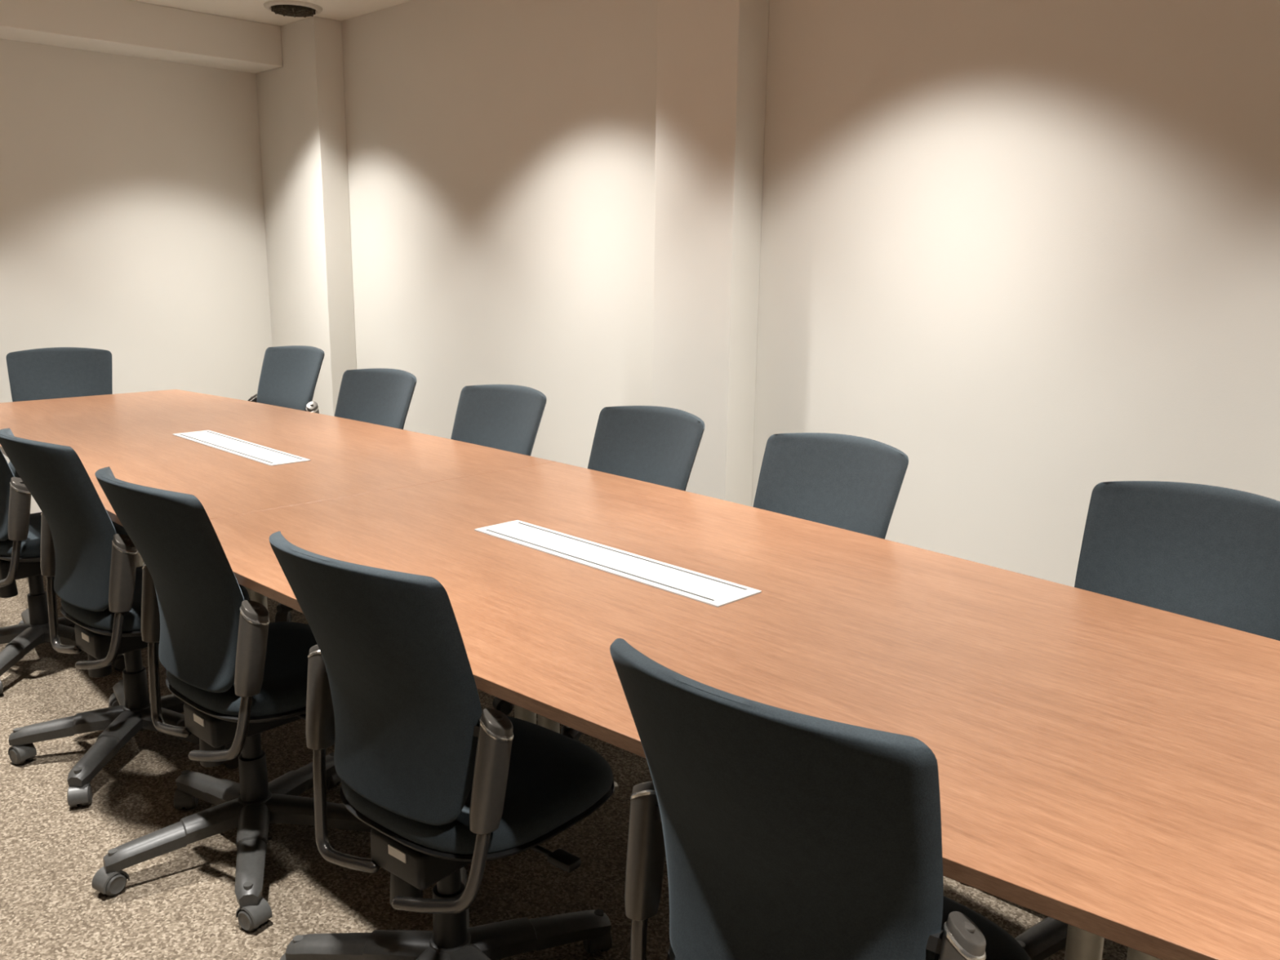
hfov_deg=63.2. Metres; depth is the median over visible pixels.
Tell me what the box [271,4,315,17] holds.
grille
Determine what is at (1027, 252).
wall
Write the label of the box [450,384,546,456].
swivel chair
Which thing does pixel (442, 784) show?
swivel chair
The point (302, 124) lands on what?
column
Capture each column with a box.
[255,16,356,416]
[651,0,768,506]
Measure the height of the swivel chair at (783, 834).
0.962 m
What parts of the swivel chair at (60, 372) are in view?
seat, backrest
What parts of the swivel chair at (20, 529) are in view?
backrest, tension knob, seat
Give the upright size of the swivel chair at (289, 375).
0.962 m
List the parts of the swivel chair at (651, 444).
backrest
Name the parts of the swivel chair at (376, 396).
backrest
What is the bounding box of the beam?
[0,0,282,73]
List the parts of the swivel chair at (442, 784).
backrest, tension knob, seat, lever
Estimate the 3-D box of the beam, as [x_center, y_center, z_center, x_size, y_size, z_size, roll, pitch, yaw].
[-4.458,-2.008,3.689,6.569,0.215,0.342,-11,17,-44]
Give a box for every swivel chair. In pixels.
[0,427,249,807]
[0,448,128,694]
[5,346,112,478]
[91,466,372,931]
[247,345,324,413]
[269,531,614,959]
[275,368,416,622]
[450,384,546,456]
[492,405,704,742]
[609,638,1031,959]
[753,432,908,539]
[1014,480,1279,959]
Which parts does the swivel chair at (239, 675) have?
backrest, tension knob, seat, lever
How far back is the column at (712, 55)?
3.87 m
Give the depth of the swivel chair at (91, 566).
2.79 m
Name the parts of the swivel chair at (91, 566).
backrest, tension knob, seat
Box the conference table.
[0,389,1279,959]
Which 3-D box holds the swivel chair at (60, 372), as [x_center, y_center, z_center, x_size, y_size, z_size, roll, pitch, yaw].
[-2.754,-0.127,4.968,0.691,0.962,0.666,-5,13,-25]
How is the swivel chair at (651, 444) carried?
on the floor
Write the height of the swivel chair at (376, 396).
0.962 m
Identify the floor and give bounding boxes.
[0,560,1128,959]
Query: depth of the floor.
2.46 m
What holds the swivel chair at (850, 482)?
on the floor
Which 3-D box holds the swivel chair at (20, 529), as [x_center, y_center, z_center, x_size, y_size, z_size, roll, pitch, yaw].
[-2.123,0.165,3.635,0.657,0.962,0.660,11,16,40]
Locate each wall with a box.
[0,38,272,513]
[341,0,1279,586]
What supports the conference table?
on the floor
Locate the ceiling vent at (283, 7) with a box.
[263,0,322,17]
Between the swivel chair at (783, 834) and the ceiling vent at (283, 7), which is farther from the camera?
the ceiling vent at (283, 7)
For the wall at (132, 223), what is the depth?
5.76 m
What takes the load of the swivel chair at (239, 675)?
on the floor
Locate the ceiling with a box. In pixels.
[130,0,412,26]
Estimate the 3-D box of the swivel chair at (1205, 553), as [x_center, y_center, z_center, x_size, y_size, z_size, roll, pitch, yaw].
[1.007,0.519,2.152,0.673,0.962,0.682,-10,16,-42]
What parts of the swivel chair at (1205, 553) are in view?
backrest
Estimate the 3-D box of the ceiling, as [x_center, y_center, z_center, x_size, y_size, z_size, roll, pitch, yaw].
[-1.061,-1.447,0.457,6.975,0.126,10.020,-11,17,-44]

